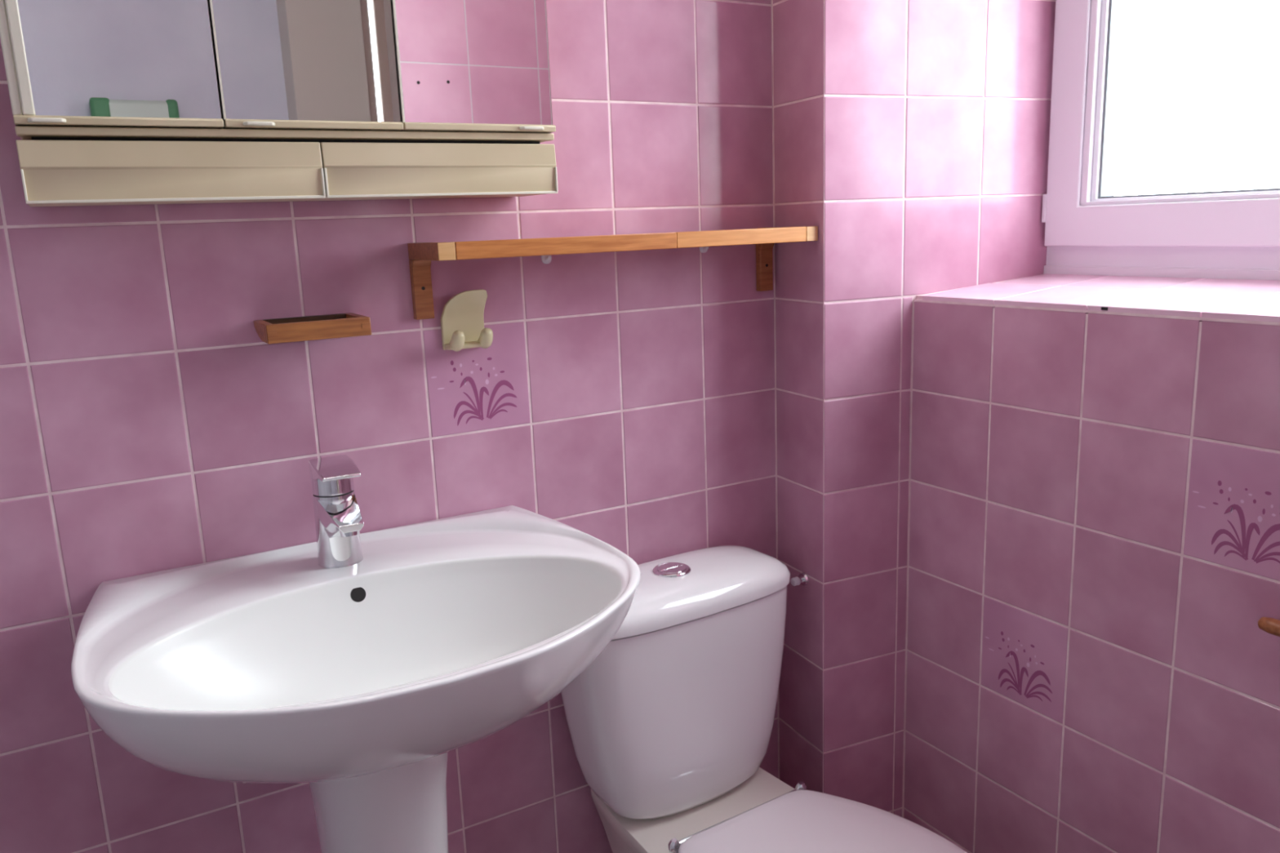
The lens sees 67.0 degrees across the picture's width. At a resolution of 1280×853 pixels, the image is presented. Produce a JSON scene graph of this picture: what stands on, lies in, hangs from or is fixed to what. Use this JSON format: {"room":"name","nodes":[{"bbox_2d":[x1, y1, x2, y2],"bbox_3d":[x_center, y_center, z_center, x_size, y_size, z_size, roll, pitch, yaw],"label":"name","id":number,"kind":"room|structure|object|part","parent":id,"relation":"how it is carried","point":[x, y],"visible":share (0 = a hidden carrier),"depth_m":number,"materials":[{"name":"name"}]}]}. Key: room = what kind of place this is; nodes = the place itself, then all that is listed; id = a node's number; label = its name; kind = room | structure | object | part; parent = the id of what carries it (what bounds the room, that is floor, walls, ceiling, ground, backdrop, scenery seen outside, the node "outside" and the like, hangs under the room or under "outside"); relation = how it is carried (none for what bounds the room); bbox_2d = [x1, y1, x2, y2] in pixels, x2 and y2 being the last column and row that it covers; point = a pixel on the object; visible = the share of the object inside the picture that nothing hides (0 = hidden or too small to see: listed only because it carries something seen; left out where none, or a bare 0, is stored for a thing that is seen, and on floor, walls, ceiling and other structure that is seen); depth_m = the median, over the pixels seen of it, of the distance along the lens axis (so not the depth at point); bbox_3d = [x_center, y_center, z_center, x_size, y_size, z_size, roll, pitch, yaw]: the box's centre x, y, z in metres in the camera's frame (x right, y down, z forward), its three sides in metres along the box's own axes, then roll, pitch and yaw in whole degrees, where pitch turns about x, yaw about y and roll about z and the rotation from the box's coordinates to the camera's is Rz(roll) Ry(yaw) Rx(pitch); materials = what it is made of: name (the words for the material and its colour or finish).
{"room":"bathroom","nodes":[
{"label":"bathroom","id":0,"kind":"room"},
{"bbox_2d":[0,0,778,852],"bbox_3d":[-0.336,-0.258,1.327,2.230,2.500,0.140,-9,14,-29],"label":"wall","id":1,"kind":"structure","parent":0,"point":[624,400],"depth_m":1.29,"materials":[{"name":"tile"}]},
{"bbox_2d":[0,0,558,206],"bbox_3d":[-0.392,-0.536,1.083,0.580,0.551,0.128,-9,14,-29],"label":"upper cabinet","id":2,"kind":"object","parent":1,"relation":"attached to","point":[113,102],"visible":1,"depth_m":1.05,"materials":[{"name":"beige plastic"}]},
{"bbox_3d":[-0.580,-0.299,0.945,0.033,0.004,0.007,-9,13,-29],"label":"finger pull","id":3,"kind":"part","parent":2,"relation":"part of","materials":[{"name":"beige plastic"}]},
{"bbox_3d":[-0.540,-0.538,0.946,0.190,0.471,0.012,-9,13,-29],"label":"mirror door","id":4,"kind":"part","parent":2,"relation":"part of","materials":[{"name":"beige"}]},
{"bbox_3d":[-0.529,-0.311,0.989,0.189,0.008,0.022,-9,13,-29],"label":"rail","id":5,"kind":"part","parent":2,"relation":"part of","materials":[{"name":"beige plastic"}]},
{"bbox_3d":[-0.529,-0.542,0.943,0.170,0.462,0.003,-9,13,-29],"label":"mirror pane","id":6,"kind":"part","parent":2,"relation":"part of","materials":[{"name":"silver metal"}]},
{"bbox_3d":[-0.510,-0.278,1.065,0.289,0.060,0.114,-9,13,-29],"label":"drawer","id":7,"kind":"part","parent":2,"relation":"part of","materials":[{"name":"beige plastic"}]},
{"bbox_3d":[-0.409,-0.326,1.040,0.033,0.004,0.007,-9,13,-29],"label":"finger pull","id":8,"kind":"part","parent":2,"relation":"part of","materials":[{"name":"beige plastic"}]},
{"bbox_3d":[-0.363,-0.329,1.089,0.578,0.008,0.018,-9,13,-29],"label":"rail","id":9,"kind":"part","parent":2,"relation":"part of","materials":[{"name":"beige plastic"}]},
{"bbox_3d":[-0.373,-0.564,1.039,0.193,0.471,0.012,-9,13,-29],"label":"mirror door","id":10,"kind":"part","parent":2,"relation":"part of","materials":[{"name":"beige"}]},
{"bbox_3d":[-0.369,-0.567,1.032,0.189,0.462,0.003,-9,13,-29],"label":"mirror pane","id":11,"kind":"part","parent":2,"relation":"part of","materials":[{"name":"silver metal"}]},
{"bbox_3d":[-0.362,-0.337,1.082,0.192,0.008,0.022,-9,13,-29],"label":"rail","id":12,"kind":"part","parent":2,"relation":"part of","materials":[{"name":"beige plastic"}]},
{"bbox_3d":[-0.259,-0.317,1.205,0.288,0.060,0.114,-9,13,-29],"label":"drawer","id":13,"kind":"part","parent":2,"relation":"part of","materials":[{"name":"beige plastic"}]},
{"bbox_3d":[-0.205,-0.591,1.133,0.194,0.471,0.012,-9,13,-29],"label":"mirror door","id":14,"kind":"part","parent":2,"relation":"part of","materials":[{"name":"beige"}]},
{"bbox_3d":[-0.201,-0.593,1.126,0.190,0.462,0.003,-9,13,-29],"label":"mirror pane","id":15,"kind":"part","parent":2,"relation":"part of","materials":[{"name":"silver metal"}]},
{"bbox_3d":[-0.194,-0.363,1.176,0.193,0.008,0.022,-9,13,-29],"label":"rail","id":16,"kind":"part","parent":2,"relation":"part of","materials":[{"name":"beige plastic"}]},
{"bbox_3d":[-0.133,-0.369,1.195,0.033,0.004,0.007,-9,13,-29],"label":"finger pull","id":17,"kind":"part","parent":2,"relation":"part of","materials":[{"name":"beige plastic"}]},
{"bbox_2d":[253,312,371,344],"bbox_3d":[-0.400,-0.120,1.179,0.120,0.022,0.089,-9,14,-29],"label":"soap dish","id":18,"kind":"object","parent":1,"relation":"attached to","point":[286,330],"visible":1,"depth_m":1.15,"materials":[{"name":"brown wood"}]},
{"bbox_2d":[431,363,497,389],"bbox_3d":[-0.242,-0.071,1.335,0.096,0.034,0.001,-9,13,-29],"label":"print","id":19,"kind":"object","parent":1,"relation":"attached to","point":[460,365],"depth_m":1.34},
{"bbox_2d":[440,289,493,351],"bbox_3d":[-0.231,-0.143,1.300,0.063,0.079,0.046,-9,14,-29],"label":"wall hook","id":20,"kind":"object","parent":1,"relation":"attached to","point":[462,320],"visible":1,"depth_m":1.30,"materials":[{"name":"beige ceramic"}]},
{"bbox_2d":[444,340,491,350],"bbox_3d":[-0.234,-0.110,1.312,0.058,0.010,0.032,-9,13,-29],"label":"tray","id":21,"kind":"object","parent":20,"relation":"on","point":[448,344],"depth_m":1.30,"materials":[{"name":"beige ceramic"}]},
{"bbox_2d":[449,357,516,426],"bbox_3d":[-0.218,-0.051,1.352,0.098,0.092,0.001,-9,14,-29],"label":"print","id":22,"kind":"object","parent":1,"relation":"attached to","point":[477,412],"depth_m":1.35},
{"bbox_2d":[541,255,551,263],"bbox_3d":[-0.129,-0.238,1.361,0.015,0.018,0.015,-9,14,-29],"label":"wall hook","id":23,"kind":"object","parent":1,"relation":"attached to","point":[545,259],"visible":0.68,"depth_m":1.36,"materials":[{"name":"white plastic"}]},
{"bbox_2d":[407,226,817,319],"bbox_3d":[-0.017,-0.221,1.366,0.590,0.100,0.123,-9,14,-29],"label":"wall shelf","id":24,"kind":"object","parent":1,"relation":"attached to","point":[422,254],"visible":1,"depth_m":1.28,"materials":[{"name":"brown wood"}]},
{"bbox_3d":[-0.264,-0.221,1.222,0.022,0.022,0.122,-9,13,-29],"label":"bracket arm","id":25,"kind":"part","parent":24,"relation":"part of","materials":[{"name":"brown wood"}]},
{"bbox_3d":[-0.091,-0.236,1.259,0.317,0.022,0.019,-9,13,-29],"label":"rail","id":26,"kind":"part","parent":24,"relation":"part of","materials":[{"name":"brown wood"}]},
{"bbox_3d":[0.144,-0.273,1.391,0.227,0.022,0.019,-9,13,-29],"label":"rail","id":27,"kind":"part","parent":24,"relation":"part of","materials":[{"name":"brown wood"}]},
{"bbox_3d":[0.226,-0.298,1.496,0.022,0.022,0.122,-9,13,-29],"label":"bracket arm","id":28,"kind":"part","parent":24,"relation":"part of","materials":[{"name":"brown wood"}]},
{"bbox_2d":[698,246,708,253],"bbox_3d":[0.101,-0.277,1.489,0.015,0.018,0.015,-9,14,-29],"label":"wall hook","id":29,"kind":"object","parent":1,"relation":"attached to","point":[703,250],"visible":0.55,"depth_m":1.49,"materials":[{"name":"white plastic"}]},
{"bbox_2d":[772,0,1055,817],"bbox_3d":[0.483,-0.345,1.596,0.530,2.500,0.198,-9,14,-29],"label":"wall pillar","id":30,"kind":"structure","parent":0,"point":[913,135],"depth_m":1.53,"materials":[{"name":"tile"}]},
{"bbox_2d":[790,572,808,586],"bbox_3d":[0.261,0.254,1.595,0.025,0.022,0.022,-9,14,-29],"label":"water valve","id":31,"kind":"object","parent":30,"relation":"attached to","point":[802,579],"visible":1,"depth_m":1.59,"materials":[{"name":"silver metal"}]},
{"bbox_3d":[0.256,0.255,1.592,0.012,0.014,0.014,-9,13,-29],"label":"knob","id":32,"kind":"part","parent":31,"relation":"part of","materials":[{"name":"white plastic"}]},
{"bbox_2d":[902,302,1279,852],"bbox_3d":[1.113,-0.180,0.688,0.364,2.500,2.122,-9,14,-29],"label":"wall","id":33,"kind":"structure","parent":0,"point":[1094,557],"depth_m":1.31,"materials":[{"name":"tile"}]},
{"bbox_2d":[985,636,1037,666],"bbox_3d":[0.556,0.333,1.450,0.001,0.034,0.096,-9,14,-29],"label":"print","id":34,"kind":"object","parent":33,"relation":"attached to","point":[1028,664],"depth_m":1.44},
{"bbox_2d":[998,631,1052,702],"bbox_3d":[0.570,0.361,1.433,0.001,0.092,0.098,-9,14,-29],"label":"print","id":35,"kind":"object","parent":33,"relation":"attached to","point":[1020,678],"depth_m":1.44},
{"bbox_2d":[914,273,1279,325],"bbox_3d":[0.765,-0.170,1.262,0.318,0.030,0.790,-9,14,-29],"label":"window sill","id":36,"kind":"structure","parent":33,"relation":"attached to","point":[1250,301],"depth_m":1.31,"materials":[{"name":"tile"}]},
{"bbox_2d":[1041,0,1279,279],"bbox_3d":[0.866,-0.775,1.191,0.081,1.178,0.758,-9,14,-29],"label":"window","id":37,"kind":"structure","parent":33,"relation":"in","point":[1090,229],"depth_m":1.49,"materials":[{"name":"white plastic"}]},
{"bbox_3d":[0.875,-0.777,1.196,0.062,1.177,0.758,-9,13,-29],"label":"frame","id":38,"kind":"part","parent":37,"relation":"part of","materials":[{"name":"white plastic"}]},
{"bbox_2d":[1192,487,1275,521],"bbox_3d":[0.695,0.088,1.134,0.001,0.034,0.096,-9,14,-29],"label":"print","id":39,"kind":"object","parent":33,"relation":"attached to","point":[1260,518],"depth_m":1.12},
{"bbox_2d":[1211,480,1279,563],"bbox_3d":[0.709,0.116,1.116,0.001,0.092,0.098,-9,14,-29],"label":"print","id":40,"kind":"object","parent":33,"relation":"attached to","point":[1246,513],"depth_m":1.12,"materials":[{"name":"purple"}]},
{"bbox_2d":[1257,617,1279,636],"bbox_3d":[0.769,0.239,1.005,0.036,0.018,0.228,-9,14,-29],"label":"towel rail","id":41,"kind":"object","parent":33,"relation":"attached to","point":[1269,625],"visible":1,"depth_m":1.08,"materials":[{"name":"brown wood"}]},
{"bbox_3d":[0.307,1.202,0.583,2.230,0.100,2.512,-9,13,-29],"label":"floor","id":42,"kind":"structure","parent":0,"visible":0},
{"bbox_2d":[71,505,640,852],"bbox_3d":[-0.274,0.611,1.155,0.588,0.867,0.487,-9,14,-29],"label":"washbasin","id":43,"kind":"object","parent":42,"relation":"on","point":[357,683],"visible":0.98,"depth_m":1.08,"materials":[{"name":"white ceramic"}]},
{"bbox_2d":[308,454,364,568],"bbox_3d":[-0.361,0.107,1.167,0.054,0.130,0.107,-9,14,-29],"label":"faucet","id":44,"kind":"object","parent":43,"relation":"on","point":[338,518],"visible":1,"depth_m":1.16,"materials":[{"name":"silver metal"}]},
{"bbox_3d":[-0.368,0.055,1.164,0.048,0.026,0.080,-9,13,-29],"label":"lever","id":45,"kind":"part","parent":44,"relation":"part of","materials":[{"name":"silver metal"}]},
{"bbox_3d":[-0.353,0.118,1.155,0.048,0.061,0.076,-9,13,-29],"label":"spout","id":46,"kind":"part","parent":44,"relation":"part of","materials":[{"name":"silver metal"}]},
{"bbox_2d":[560,545,967,852],"bbox_3d":[0.195,0.618,1.318,0.402,0.752,0.679,-9,14,-29],"label":"toilet","id":47,"kind":"object","parent":42,"relation":"on","point":[670,726],"visible":0.89,"depth_m":1.40,"materials":[{"name":"white ceramic"}]},
{"bbox_3d":[0.047,0.586,1.338,0.017,0.031,0.017,-9,13,-29],"label":"hinge post","id":48,"kind":"part","parent":47,"relation":"part of","materials":[{"name":"silver metal"}]},
{"bbox_3d":[0.050,0.237,1.453,0.383,0.042,0.183,-9,13,-29],"label":"cistern lid","id":49,"kind":"part","parent":47,"relation":"part of","materials":[{"name":"white ceramic"}]},
{"bbox_3d":[0.146,0.565,1.399,0.239,0.012,0.009,-10,14,-32],"label":"hinge rod","id":50,"kind":"part","parent":47,"relation":"part of","materials":[{"name":"silver metal"}]},
{"bbox_3d":[0.243,0.552,1.462,0.017,0.031,0.017,-9,13,-29],"label":"hinge post","id":51,"kind":"part","parent":47,"relation":"part of","materials":[{"name":"silver metal"}]},
{"bbox_3d":[0.262,0.591,1.212,0.381,0.018,0.440,-9,13,-29],"label":"seat lid","id":52,"kind":"part","parent":47,"relation":"part of","materials":[{"name":"white plastic"}]}
]}

